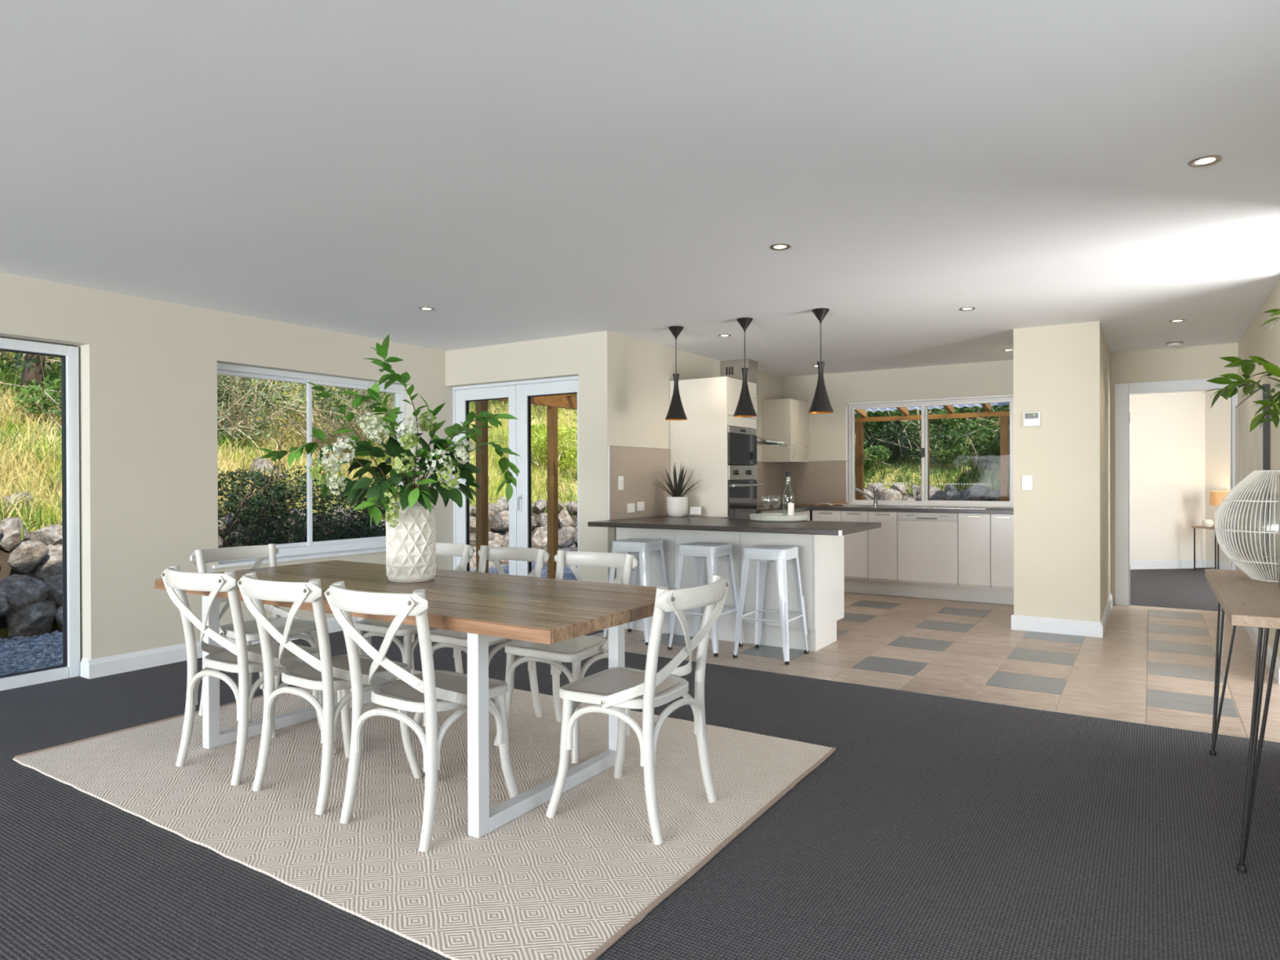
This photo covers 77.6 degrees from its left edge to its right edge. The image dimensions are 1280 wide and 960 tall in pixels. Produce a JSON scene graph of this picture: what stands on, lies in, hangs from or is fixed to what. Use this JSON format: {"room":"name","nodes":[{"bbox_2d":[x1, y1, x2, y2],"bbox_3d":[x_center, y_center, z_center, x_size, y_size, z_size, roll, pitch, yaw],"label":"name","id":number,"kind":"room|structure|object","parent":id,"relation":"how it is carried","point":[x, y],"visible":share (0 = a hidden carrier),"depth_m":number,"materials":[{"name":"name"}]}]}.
{"room":"dining room","nodes":[
{"label":"dining room","id":0,"kind":"room"},
{"bbox_2d":[0,272,453,662],"bbox_3d":[-5.353,0.035,2.046,0.240,2.398,13.060,0,0,33],"label":"wall","id":1,"kind":"structure","parent":0,"point":[148,367],"depth_m":5.22,"materials":[{"name":"paint"}]},
{"bbox_2d":[0,337,79,691],"bbox_3d":[-4.066,0.201,4.115,0.090,2.045,2.033,0,0,33],"label":"door","id":2,"kind":"structure","parent":1,"relation":"in","point":[70,668],"depth_m":4.91,"materials":[{"name":"plastic"}]},
{"bbox_2d":[80,616,357,679],"bbox_3d":[-2.623,1.155,6.150,0.118,0.115,2.953,0,0,33],"label":"baseboard","id":3,"kind":"structure","parent":1,"relation":"attached to","point":[131,661],"depth_m":5.13,"materials":[{"name":"paint"}]},
{"bbox_2d":[212,362,405,568],"bbox_3d":[-2.548,-0.113,6.352,0.210,1.450,1.840,0,0,33],"label":"window","id":4,"kind":"structure","parent":1,"relation":"in","point":[309,549],"depth_m":6.30,"materials":[{"name":"plastic"}]},
{"bbox_2d":[445,330,624,582],"bbox_3d":[-0.963,0.005,6.975,1.825,2.398,0.240,0,0,33],"label":"wall","id":5,"kind":"structure","parent":0,"point":[597,358],"depth_m":6.50,"materials":[{"name":"paint"}]},
{"bbox_2d":[453,375,578,576],"bbox_3d":[-1.087,0.168,7.048,1.537,2.074,0.154,0,0,33],"label":"door","id":6,"kind":"structure","parent":5,"relation":"in","point":[519,394],"depth_m":7.03,"materials":[{"name":"plastic"}]},
{"bbox_2d":[0,0,1279,377],"bbox_3d":[-1.704,-1.225,1.830,6.638,0.100,16.750,0,0,33],"label":"ceiling","id":7,"kind":"structure","parent":0,"point":[512,171],"depth_m":3.02,"materials":[{"name":"paint"}]},
{"bbox_2d":[665,325,687,420],"bbox_3d":[0.283,-0.834,6.238,0.177,0.722,0.177,0,0,33],"label":"pendant lamp","id":8,"kind":"object","parent":7,"relation":"hanging from","point":[676,411],"visible":1,"depth_m":6.21,"materials":[{"name":"black metal"}]},
{"bbox_2d":[733,317,756,417],"bbox_3d":[0.779,-0.835,5.919,0.177,0.722,0.177,0,0,33],"label":"pendant lamp","id":9,"kind":"object","parent":7,"relation":"hanging from","point":[744,408],"visible":1,"depth_m":5.89,"materials":[{"name":"black"}]},
{"bbox_2d":[769,244,790,250],"bbox_3d":[0.715,-1.188,4.064,0.106,0.004,0.106,0,0,33],"label":"recessed light","id":10,"kind":"object","parent":7,"relation":"in","point":[776,246],"visible":1,"depth_m":4.06,"materials":[{"name":"beige"}]},
{"bbox_2d":[808,307,833,413],"bbox_3d":[1.272,-0.836,5.603,0.177,0.722,0.177,0,0,33],"label":"pendant lamp","id":11,"kind":"object","parent":7,"relation":"hanging from","point":[820,404],"visible":1,"depth_m":5.57,"materials":[{"name":"black"}]},
{"bbox_2d":[1166,341,1182,346],"bbox_3d":[4.715,-1.194,7.024,0.124,0.037,0.124,0,0,33],"label":"smoke detector","id":12,"kind":"object","parent":7,"relation":"attached to","point":[1175,344],"visible":1,"depth_m":6.99,"materials":[{"name":"plastic"}]},
{"bbox_2d":[1187,155,1222,167],"bbox_3d":[2.110,-1.190,2.973,0.106,0.004,0.106,0,0,33],"label":"recessed light","id":13,"kind":"object","parent":7,"relation":"in","point":[1211,159],"visible":1,"depth_m":2.97,"materials":[{"name":"metal"}]},
{"bbox_2d":[0,628,1279,959],"bbox_3d":[-2.676,1.281,0.328,6.558,0.100,13.050,0,0,33],"label":"floor","id":14,"kind":"structure","parent":0,"point":[934,827],"depth_m":2.58,"materials":[{"name":"carpet"}]},
{"bbox_2d":[13,670,835,959],"bbox_3d":[-0.929,1.208,3.520,3.009,0.015,2.038,0,0,33],"label":"rug","id":15,"kind":"object","parent":14,"relation":"on","point":[569,885],"visible":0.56,"depth_m":2.88,"materials":[{"name":"fabric"}]},
{"bbox_2d":[160,564,337,785],"bbox_3d":[-1.687,0.786,3.413,0.491,0.857,0.564,0,0,32],"label":"dining chair","id":16,"kind":"object","parent":15,"relation":"on","point":[242,659],"visible":0.79,"depth_m":3.25,"materials":[{"name":"paint"}]},
{"bbox_2d":[190,543,319,723],"bbox_3d":[-2.002,0.784,4.176,0.564,0.857,0.491,0,0,33],"label":"dining chair","id":17,"kind":"object","parent":15,"relation":"on","point":[200,557],"visible":0.44,"depth_m":4.20,"materials":[{"name":"wood"}]},
{"bbox_2d":[236,571,422,814],"bbox_3d":[-1.232,0.785,3.139,0.491,0.857,0.564,0,0,33],"label":"dining chair","id":18,"kind":"object","parent":15,"relation":"on","point":[327,674],"visible":0.81,"depth_m":2.99,"materials":[{"name":"wood"}]},
{"bbox_2d":[349,542,475,704],"bbox_3d":[-1.223,0.781,4.314,0.491,0.857,0.564,0,0,33],"label":"dining chair","id":19,"kind":"object","parent":15,"relation":"on","point":[372,627],"visible":0.33,"depth_m":4.18,"materials":[{"name":"wood"}]},
{"bbox_2d":[155,560,677,838],"bbox_3d":[-1.003,0.831,3.489,2.375,0.750,0.977,0,0,33],"label":"dining table","id":20,"kind":"object","parent":15,"relation":"on","point":[489,607],"visible":0.74,"depth_m":3.04,"materials":[{"name":"brown wood"}]},
{"bbox_2d":[385,500,435,582],"bbox_3d":[-1.047,0.264,3.644,0.222,0.385,0.222,0,0,21],"label":"vase","id":21,"kind":"object","parent":20,"relation":"on","point":[411,545],"visible":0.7,"depth_m":3.56,"materials":[{"name":"white ceramic"}]},
{"bbox_2d":[254,333,521,529],"bbox_3d":[-1.129,-0.222,3.626,1.165,0.886,0.549,0,0,-3],"label":"flower arrangement","id":22,"kind":"object","parent":21,"relation":"in","point":[443,457],"visible":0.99,"depth_m":3.53,"materials":[{"name":"green plant"}]},
{"bbox_2d":[324,581,519,852],"bbox_3d":[-0.781,0.784,2.850,0.491,0.857,0.564,0,0,32],"label":"dining chair","id":23,"kind":"object","parent":15,"relation":"on","point":[429,692],"visible":0.98,"depth_m":2.70,"materials":[{"name":"wood"}]},
{"bbox_2d":[413,545,550,724],"bbox_3d":[-0.778,0.781,4.023,0.491,0.857,0.564,0,0,34],"label":"dining chair","id":24,"kind":"object","parent":15,"relation":"on","point":[441,637],"visible":0.32,"depth_m":4.04,"materials":[{"name":"wood"}]},
{"bbox_2d":[493,550,637,763],"bbox_3d":[-0.324,0.780,3.725,0.491,0.857,0.564,0,0,32],"label":"dining chair","id":25,"kind":"object","parent":15,"relation":"on","point":[575,650],"visible":0.66,"depth_m":3.63,"materials":[{"name":"wood"}]},
{"bbox_2d":[545,573,729,844],"bbox_3d":[0.017,0.781,2.906,0.564,0.857,0.491,0,0,32],"label":"dining chair","id":26,"kind":"object","parent":15,"relation":"on","point":[625,689],"visible":1,"depth_m":2.82,"materials":[{"name":"wood"}]},
{"bbox_2d":[1204,568,1279,873],"bbox_3d":[2.386,0.808,2.943,0.421,0.795,1.435,0,0,33],"label":"console table","id":27,"kind":"object","parent":14,"relation":"on","point":[1245,601],"visible":1,"depth_m":2.53,"materials":[{"name":"brown wood"}]},
{"bbox_2d":[1214,470,1279,582],"bbox_3d":[2.590,0.184,3.235,0.415,0.447,0.415,0,0,44],"label":"wire lantern","id":28,"kind":"object","parent":27,"relation":"on","point":[1252,481],"visible":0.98,"depth_m":3.24,"materials":[{"name":"white metal"}]},
{"bbox_2d":[1278,474,1279,589],"bbox_3d":[2.453,0.195,2.942,0.150,0.430,0.150,0,0,33],"label":"glass vase","id":29,"kind":"object","parent":27,"relation":"on","point":[1279,474],"visible":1,"depth_m":2.98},
{"bbox_2d":[1203,308,1279,432],"bbox_3d":[2.464,-0.152,3.048,0.239,1.084,0.629,0,0,1],"label":"leafy branch","id":30,"kind":"object","parent":29,"relation":"in","point":[1247,366],"visible":1,"depth_m":3.18,"materials":[{"name":"green plant"}]},
{"bbox_2d":[623,335,781,519],"bbox_3d":[0.731,-0.004,8.128,0.220,2.398,3.530,0,0,33],"label":"wall","id":31,"kind":"structure","parent":0,"point":[649,368],"depth_m":6.99,"materials":[{"name":"paint"}]},
{"bbox_2d":[608,445,670,519],"bbox_3d":[0.008,0.020,6.786,0.010,0.596,0.964,0,0,33],"label":"backsplash","id":32,"kind":"structure","parent":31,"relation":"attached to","point":[640,468],"depth_m":6.74,"materials":[{"name":"beige"}]},
{"bbox_2d":[617,475,623,489],"bbox_3d":[-0.156,0.025,6.516,0.012,0.112,0.070,0,0,33],"label":"light switch","id":33,"kind":"object","parent":32,"relation":"attached to","point":[620,478],"visible":1,"depth_m":6.51,"materials":[{"name":"white plastic"}]},
{"bbox_2d":[626,503,635,512],"bbox_3d":[-0.074,0.233,6.643,0.012,0.075,0.105,0,0,33],"label":"power outlet","id":34,"kind":"object","parent":32,"relation":"attached to","point":[630,507],"visible":1,"depth_m":6.63,"materials":[{"name":"white plastic"}]},
{"bbox_2d":[636,501,644,511],"bbox_3d":[0.007,0.223,6.770,0.012,0.075,0.105,0,0,33],"label":"power outlet","id":35,"kind":"object","parent":32,"relation":"attached to","point":[640,505],"visible":1,"depth_m":6.76,"materials":[{"name":"white plastic"}]},
{"bbox_2d":[720,358,793,447],"bbox_3d":[1.136,-0.766,7.989,0.607,0.871,0.680,0,0,33],"label":"range hood","id":36,"kind":"object","parent":31,"relation":"attached to","point":[731,368],"visible":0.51,"depth_m":7.97,"materials":[{"name":"silver metal"}]},
{"bbox_2d":[756,438,777,444],"bbox_3d":[1.076,-0.383,8.029,0.462,0.045,0.560,0,0,33],"label":"hood","id":37,"kind":"object","parent":36,"relation":"attached to","point":[757,439],"depth_m":7.88,"materials":[{"name":"silver metal"}]},
{"bbox_2d":[762,398,808,462],"bbox_3d":[1.674,-0.549,9.051,0.365,0.696,0.547,0,0,33],"label":"upper cabinet","id":38,"kind":"object","parent":31,"relation":"attached to","point":[785,420],"visible":0.99,"depth_m":8.86,"materials":[{"name":"laminate"}]},
{"bbox_2d":[590,591,1279,742],"bbox_3d":[2.442,1.244,6.457,4.563,0.100,4.225,0,0,33],"label":"floor tiles","id":39,"kind":"structure","parent":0,"point":[1153,665],"depth_m":5.28,"materials":[{"name":"tile"}]},
{"bbox_2d":[603,538,671,644],"bbox_3d":[-0.015,0.831,6.074,0.402,0.745,0.400,0,0,30],"label":"bar stool","id":40,"kind":"object","parent":39,"relation":"on","point":[633,546],"visible":0.6,"depth_m":5.98,"materials":[{"name":"metal"}]},
{"bbox_2d":[667,542,742,656],"bbox_3d":[0.469,0.831,5.710,0.402,0.745,0.400,0,0,34],"label":"bar stool","id":41,"kind":"object","parent":39,"relation":"on","point":[710,551],"visible":0.73,"depth_m":5.65,"materials":[{"name":"metal"}]},
{"bbox_2d":[669,376,757,516],"bbox_3d":[0.693,0.150,7.297,0.608,2.095,0.620,0,0,33],"label":"oven tower","id":42,"kind":"object","parent":39,"relation":"on","point":[699,442],"visible":0.52,"depth_m":7.02,"materials":[{"name":"laminate"}]},
{"bbox_2d":[727,426,756,465],"bbox_3d":[0.737,-0.304,7.267,0.468,0.333,0.576,0,0,33],"label":"microwave","id":43,"kind":"object","parent":42,"relation":"in","point":[741,442],"visible":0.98,"depth_m":7.12,"materials":[{"name":"black metal"}]},
{"bbox_2d":[727,465,763,519],"bbox_3d":[0.744,0.246,7.283,0.562,0.752,0.606,0,0,33],"label":"oven","id":44,"kind":"object","parent":42,"relation":"in","point":[742,483],"visible":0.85,"depth_m":7.11,"materials":[{"name":"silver metal"}]},
{"bbox_2d":[616,527,844,651],"bbox_3d":[0.681,0.778,6.265,1.683,0.845,0.617,0,0,33],"label":"base cabinet","id":45,"kind":"object","parent":39,"relation":"on","point":[820,557],"visible":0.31,"depth_m":5.83,"materials":[{"name":"laminate"}]},
{"bbox_2d":[587,515,881,535],"bbox_3d":[0.771,0.338,6.132,1.999,0.037,1.240,0,0,33],"label":"countertop","id":46,"kind":"structure","parent":45,"relation":"on","point":[686,522],"depth_m":5.79,"materials":[{"name":"laminate"}]},
{"bbox_2d":[654,462,700,516],"bbox_3d":[0.312,0.074,6.898,0.417,0.488,0.456,0,0,-36],"label":"potted succulent","id":47,"kind":"object","parent":46,"relation":"on","point":[677,504],"visible":1,"depth_m":6.84,"materials":[{"name":"ceramic"}]},
{"bbox_2d":[666,496,688,516],"bbox_3d":[0.323,0.232,6.900,0.184,0.172,0.184,0,0,33],"label":"pot","id":48,"kind":"object","parent":47,"relation":"attached to","point":[677,506],"depth_m":6.83,"materials":[{"name":"ceramic"}]},
{"bbox_2d":[689,506,701,516],"bbox_3d":[0.482,0.276,6.916,0.096,0.082,0.022,0,0,5],"label":"place card","id":49,"kind":"object","parent":46,"relation":"on","point":[695,511],"visible":1,"depth_m":6.91,"materials":[{"name":"paper"}]},
{"bbox_2d":[749,513,808,522],"bbox_3d":[1.080,0.292,6.200,0.450,0.050,0.450,0,0,33],"label":"tray","id":50,"kind":"object","parent":46,"relation":"on","point":[770,517],"visible":0.99,"depth_m":6.03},
{"bbox_2d":[782,471,794,515],"bbox_3d":[1.155,0.117,6.193,0.090,0.365,0.087,0,0,33],"label":"wine bottle","id":51,"kind":"object","parent":50,"relation":"on","point":[790,505],"visible":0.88,"depth_m":6.16,"materials":[{"name":"clear glass"}]},
{"bbox_2d":[733,544,808,664],"bbox_3d":[0.898,0.830,5.458,0.402,0.745,0.400,0,0,32],"label":"bar stool","id":52,"kind":"object","parent":39,"relation":"on","point":[762,553],"visible":1,"depth_m":5.39,"materials":[{"name":"metal"}]},
{"bbox_2d":[782,510,809,520],"bbox_3d":[1.225,0.760,8.148,0.582,0.866,1.370,0,0,33],"label":"base cabinet","id":53,"kind":"object","parent":39,"relation":"on","point":[807,512],"visible":0.09,"depth_m":8.43,"materials":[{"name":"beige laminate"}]},
{"bbox_2d":[756,503,1013,514],"bbox_3d":[2.289,0.304,7.817,2.732,0.037,1.967,0,0,33],"label":"countertop","id":54,"kind":"structure","parent":53,"relation":"on","point":[797,508],"depth_m":8.01,"materials":[{"name":"laminate"}]},
{"bbox_2d":[756,506,785,510],"bbox_3d":[1.111,0.286,7.951,0.480,0.006,0.580,0,0,33],"label":"cooktop","id":55,"kind":"object","parent":54,"relation":"in","point":[757,508],"visible":0.49,"depth_m":7.89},
{"bbox_2d":[817,497,848,506],"bbox_3d":[2.151,0.239,8.869,0.330,0.086,0.220,0,0,25],"label":"cookbook","id":56,"kind":"object","parent":54,"relation":"on","point":[842,503],"visible":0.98,"depth_m":8.85,"materials":[{"name":"paper"}]},
{"bbox_2d":[854,485,878,506],"bbox_3d":[2.443,0.172,8.596,0.246,0.220,0.048,0,0,5],"label":"tap","id":57,"kind":"object","parent":54,"relation":"on","point":[874,498],"visible":0.96,"depth_m":8.58,"materials":[{"name":"silver metal"}]},
{"bbox_2d":[834,505,990,509],"bbox_3d":[2.809,0.280,8.263,1.500,0.005,0.400,0,0,33],"label":"sink","id":58,"kind":"object","parent":54,"relation":"in","point":[925,507],"visible":1,"depth_m":8.17,"materials":[{"name":"silver metal"}]},
{"bbox_2d":[851,505,892,506],"bbox_3d":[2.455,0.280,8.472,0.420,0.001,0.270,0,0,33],"label":"basin","id":59,"kind":"object","parent":58,"relation":"in","point":[854,505],"depth_m":8.40,"materials":[{"name":"grey metal"}]},
{"bbox_2d":[812,510,840,521],"bbox_3d":[2.131,0.681,8.710,0.312,0.715,0.584,0,0,33],"label":"base cabinet","id":60,"kind":"object","parent":39,"relation":"on","point":[817,515],"visible":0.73,"depth_m":8.47,"materials":[{"name":"beige laminate"}]},
{"bbox_2d":[840,511,869,580],"bbox_3d":[2.386,0.681,8.546,0.284,0.715,0.584,0,0,33],"label":"base cabinet","id":61,"kind":"object","parent":39,"relation":"on","point":[855,544],"visible":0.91,"depth_m":8.30,"materials":[{"name":"beige laminate"}]},
{"bbox_2d":[868,511,897,582],"bbox_3d":[2.633,0.680,8.388,0.292,0.715,0.584,0,0,33],"label":"base cabinet","id":62,"kind":"object","parent":39,"relation":"on","point":[882,541],"visible":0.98,"depth_m":8.15,"materials":[{"name":"beige laminate"}]},
{"bbox_2d":[897,511,958,586],"bbox_3d":[3.006,0.680,8.155,0.577,0.715,0.574,0,0,33],"label":"dishwasher","id":63,"kind":"object","parent":39,"relation":"on","point":[927,543],"visible":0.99,"depth_m":7.91,"materials":[{"name":"white metal"}]},
{"bbox_2d":[844,578,1013,604],"bbox_3d":[2.796,1.113,8.065,2.150,0.148,0.015,0,0,33],"label":"board","id":64,"kind":"object","parent":39,"relation":"on","point":[861,586],"visible":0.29,"depth_m":7.98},
{"bbox_2d":[624,651,1279,743],"bbox_3d":[1.238,1.204,4.718,4.313,0.006,0.010,0,0,33],"label":"trim","id":65,"kind":"structure","parent":39,"relation":"on","point":[624,651],"depth_m":4.30,"materials":[{"name":"silver metal"}]},
{"bbox_2d":[958,512,991,588],"bbox_3d":[3.371,0.679,7.914,0.289,0.715,0.584,0,0,33],"label":"base cabinet","id":66,"kind":"object","parent":39,"relation":"on","point":[974,529],"visible":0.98,"depth_m":7.68,"materials":[{"name":"beige laminate"}]},
{"bbox_2d":[991,513,1013,590],"bbox_3d":[3.645,0.679,7.738,0.351,0.715,0.584,0,0,33],"label":"base cabinet","id":67,"kind":"object","parent":39,"relation":"on","point":[1002,525],"visible":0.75,"depth_m":7.55,"materials":[{"name":"beige laminate"}]},
{"bbox_2d":[781,342,1238,604],"bbox_3d":[3.622,-0.014,8.251,4.513,2.398,0.200,0,0,33],"label":"wall","id":68,"kind":"structure","parent":0,"point":[826,431],"depth_m":8.32,"materials":[{"name":"paint"}]},
{"bbox_2d":[845,394,1013,507],"bbox_3d":[3.086,-0.290,8.560,1.727,1.142,0.156,0,0,33],"label":"window","id":69,"kind":"structure","parent":68,"relation":"in","point":[924,403],"depth_m":8.59,"materials":[{"name":"white metal"}]},
{"bbox_2d":[1114,377,1238,605],"bbox_3d":[4.936,0.136,7.361,0.937,2.095,0.160,0,0,33],"label":"door frame","id":70,"kind":"structure","parent":68,"relation":"in","point":[1122,392],"depth_m":7.50,"materials":[{"name":"wood"}]},
{"bbox_2d":[1013,320,1110,622],"bbox_3d":[3.731,-0.011,6.972,0.598,2.398,1.835,0,0,33],"label":"wall","id":71,"kind":"structure","parent":0,"point":[1061,372],"depth_m":6.21,"materials":[{"name":"paint"}]},
{"bbox_2d":[1022,475,1032,489],"bbox_3d":[3.064,0.021,6.301,0.076,0.116,0.012,0,0,33],"label":"wall switch","id":72,"kind":"object","parent":71,"relation":"attached to","point":[1027,480],"visible":1,"depth_m":6.30,"materials":[{"name":"white plastic"}]},
{"bbox_2d":[1022,412,1040,426],"bbox_3d":[3.088,-0.478,6.274,0.124,0.110,0.026,0,0,33],"label":"thermostat","id":73,"kind":"object","parent":71,"relation":"attached to","point":[1029,419],"visible":1,"depth_m":6.26,"materials":[{"name":"white plastic"}]},
{"bbox_2d":[1011,591,1112,637],"bbox_3d":[3.730,1.131,6.968,0.634,0.115,1.853,0,0,33],"label":"baseboard","id":74,"kind":"structure","parent":71,"relation":"attached to","point":[1044,624],"depth_m":6.20,"materials":[{"name":"paint"}]},
{"bbox_2d":[1129,391,1205,560],"bbox_3d":[6.494,-0.031,10.475,1.970,2.398,0.100,0,0,-7],"label":"wall","id":75,"kind":"structure","parent":0,"point":[1167,429],"depth_m":10.47,"materials":[{"name":"paint"}]},
{"bbox_2d":[1129,560,1205,569],"bbox_3d":[6.502,1.113,10.419,1.950,0.110,0.012,0,0,-7],"label":"baseboard","id":76,"kind":"structure","parent":75,"relation":"attached to","point":[1166,564],"depth_m":10.46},
{"bbox_2d":[1129,568,1222,611],"bbox_3d":[7.239,1.220,9.239,4.200,0.100,5.640,0,0,33],"label":"floor","id":77,"kind":"structure","parent":0,"point":[1189,588],"depth_m":8.54,"materials":[{"name":"carpet"}]},
{"bbox_2d":[1191,525,1227,570],"bbox_3d":[7.317,0.879,10.102,0.340,0.575,0.400,0,0,-7],"label":"table","id":78,"kind":"object","parent":77,"relation":"on","point":[1193,526],"visible":0.42,"depth_m":10.26,"materials":[{"name":"brown wood"}]},
{"bbox_2d":[1201,519,1213,527],"bbox_3d":[7.178,0.546,10.071,0.128,0.092,0.127,0,0,33],"label":"bowl","id":79,"kind":"object","parent":78,"relation":"on","point":[1206,522],"visible":1,"depth_m":10.03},
{"bbox_2d":[1208,490,1229,524],"bbox_3d":[7.338,0.366,10.062,0.240,0.450,0.240,0,0,33],"label":"table lamp","id":80,"kind":"object","parent":78,"relation":"on","point":[1216,497],"visible":0.44,"depth_m":10.00,"materials":[{"name":"fabric"}]},
{"bbox_2d":[1204,390,1229,562],"bbox_3d":[7.709,-0.030,8.953,0.100,2.398,3.200,0,0,-7],"label":"wall","id":81,"kind":"structure","parent":0,"point":[1216,417],"depth_m":10.38,"materials":[{"name":"paint"}]},
{"bbox_2d":[1205,560,1229,569],"bbox_3d":[7.647,1.114,9.034,0.012,0.110,3.000,0,0,-7],"label":"baseboard","id":82,"kind":"structure","parent":81,"relation":"attached to","point":[1222,565],"depth_m":10.31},
{"bbox_2d":[1237,279,1279,659],"bbox_3d":[0.927,0.020,0.059,0.200,2.398,16.500,0,0,33],"label":"wall","id":83,"kind":"structure","parent":0,"point":[1264,342],"depth_m":5.14,"materials":[{"name":"paint"}]},
{"bbox_2d":[1235,383,1270,571],"bbox_3d":[4.600,0.098,6.002,0.036,1.450,2.000,0,0,33],"label":"painting","id":84,"kind":"object","parent":83,"relation":"attached to","point":[1252,448],"visible":0.46,"depth_m":5.75,"materials":[{"name":"fabric"}]},
{"bbox_2d":[1244,626,1279,684],"bbox_3d":[3.620,1.139,4.455,0.018,0.115,6.200,0,0,33],"label":"baseboard","id":85,"kind":"structure","parent":83,"relation":"attached to","point":[1253,632],"depth_m":5.14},
{"label":"outside","id":86,"kind":"structure","parent":0,"visible":0},
{"bbox_2d":[0,561,577,675],"bbox_3d":[-1.980,1.417,2.466,22.000,0.210,30.000,0,0,33],"label":"ground","id":87,"kind":"structure","parent":86,"point":[568,574],"depth_m":6.21,"materials":[{"name":"gravel"}]},
{"bbox_2d":[0,630,62,672],"bbox_3d":[-4.246,1.293,6.066,2.146,0.022,2.836,0,0,33],"label":"pebbles","id":88,"kind":"object","parent":87,"relation":"on","point":[51,648],"visible":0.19,"depth_m":6.09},
{"bbox_2d":[217,410,385,547],"bbox_3d":[-4.007,0.429,8.497,2.780,2.422,3.450,0,0,-2],"label":"shrub","id":89,"kind":"object","parent":87,"relation":"on","point":[251,503],"visible":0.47,"depth_m":8.41,"materials":[{"name":"green plant"}]},
{"bbox_2d":[312,475,475,545],"bbox_3d":[-2.773,0.595,9.360,2.494,1.323,1.361,0,0,16],"label":"shrub","id":90,"kind":"object","parent":87,"relation":"on","point":[381,533],"visible":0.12,"depth_m":9.27,"materials":[{"name":"green plant"}]},
{"bbox_2d":[0,431,1009,639],"bbox_3d":[-0.324,0.354,8.925,22.085,2.444,9.362,0,0,-21],"label":"wall","id":91,"kind":"structure","parent":87,"relation":"on","point":[31,572],"depth_m":7.04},
{"bbox_2d":[756,460,849,506],"bbox_3d":[1.480,0.036,8.336,0.814,0.499,1.969,0,0,33],"label":"backsplash","id":92,"kind":"structure","parent":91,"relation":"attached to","point":[811,482],"depth_m":9.13,"materials":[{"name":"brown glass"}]},
{"bbox_2d":[475,393,1009,580],"bbox_3d":[1.489,0.024,8.984,5.000,2.732,5.670,0,0,33],"label":"pergola","id":93,"kind":"structure","parent":87,"relation":"on","point":[566,401],"depth_m":9.01,"materials":[{"name":"wood"}]},
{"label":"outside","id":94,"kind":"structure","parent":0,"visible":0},
{"bbox_2d":[0,351,1009,637],"bbox_3d":[-6.855,-2.747,14.782,24.500,8.294,33.500,0,0,33],"label":"hillside","id":95,"kind":"structure","parent":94,"point":[3,632],"depth_m":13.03,"materials":[{"name":"plant"}]},
{"bbox_2d":[0,351,61,395],"bbox_3d":[-8.594,-3.006,11.107,5.161,4.126,6.720,0,0,10],"label":"tree","id":96,"kind":"object","parent":95,"relation":"on","point":[32,368],"visible":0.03,"depth_m":11.30,"materials":[{"name":"green plant"}]},
{"bbox_2d":[0,355,62,429],"bbox_3d":[-7.407,-0.732,10.367,1.740,1.488,1.845,0,0,33],"label":"shrub","id":97,"kind":"object","parent":95,"relation":"on","point":[33,388],"visible":0.13,"depth_m":10.00,"materials":[{"name":"plant"}]},
{"bbox_2d":[11,357,266,419],"bbox_3d":[-7.968,-2.083,12.407,3.627,3.138,2.809,0,0,24],"label":"shrub","id":98,"kind":"object","parent":95,"relation":"on","point":[59,363],"visible":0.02,"depth_m":12.17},
{"bbox_2d":[0,359,321,462],"bbox_3d":[-6.322,-1.846,11.566,4.742,5.460,4.672,0,0,40],"label":"trees","id":99,"kind":"object","parent":95,"relation":"on","point":[228,423],"visible":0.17,"depth_m":11.87,"materials":[{"name":"plant"}]},
{"bbox_2d":[221,376,497,461],"bbox_3d":[-4.563,-1.663,13.225,5.904,4.940,4.453,0,0,40],"label":"shrub","id":100,"kind":"object","parent":95,"relation":"on","point":[334,411],"visible":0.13,"depth_m":12.57,"materials":[{"name":"plant"}]},
{"bbox_2d":[502,415,577,470],"bbox_3d":[-1.641,-0.648,14.159,1.587,0.996,1.454,0,0,-11],"label":"shrub","id":101,"kind":"object","parent":95,"relation":"on","point":[562,445],"visible":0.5,"depth_m":14.07,"materials":[{"name":"green plant"}]},
{"bbox_2d":[854,439,892,470],"bbox_3d":[3.670,-0.204,13.179,0.903,1.049,1.499,0,0,-36],"label":"shrub","id":102,"kind":"object","parent":95,"relation":"on","point":[870,453],"visible":0.24,"depth_m":12.91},
{"bbox_2d":[854,408,940,442],"bbox_3d":[4.187,-1.094,13.946,1.706,1.602,2.577,0,0,-35],"label":"shrub","id":103,"kind":"object","parent":95,"relation":"on","point":[897,412],"visible":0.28,"depth_m":13.59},
{"bbox_2d":[854,419,966,463],"bbox_3d":[4.401,-0.633,13.053,1.757,0.759,1.036,0,0,17],"label":"shrub","id":104,"kind":"object","parent":95,"relation":"on","point":[906,442],"visible":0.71,"depth_m":12.90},
{"bbox_2d":[854,408,991,464],"bbox_3d":[4.464,-0.808,12.927,1.116,1.154,2.557,0,0,-38],"label":"shrub","id":105,"kind":"object","parent":95,"relation":"on","point":[934,435],"visible":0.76,"depth_m":12.54,"materials":[{"name":"plant"}]},
{"bbox_2d":[909,404,1009,431],"bbox_3d":[5.530,-1.345,13.244,1.885,1.894,3.486,0,0,-24],"label":"shrub","id":106,"kind":"object","parent":95,"relation":"on","point":[995,407],"visible":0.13,"depth_m":13.39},
{"bbox_2d":[960,417,1009,467],"bbox_3d":[5.664,-0.531,12.323,0.990,1.075,1.721,0,0,-36],"label":"shrub","id":107,"kind":"object","parent":95,"relation":"on","point":[992,428],"visible":0.44,"depth_m":12.43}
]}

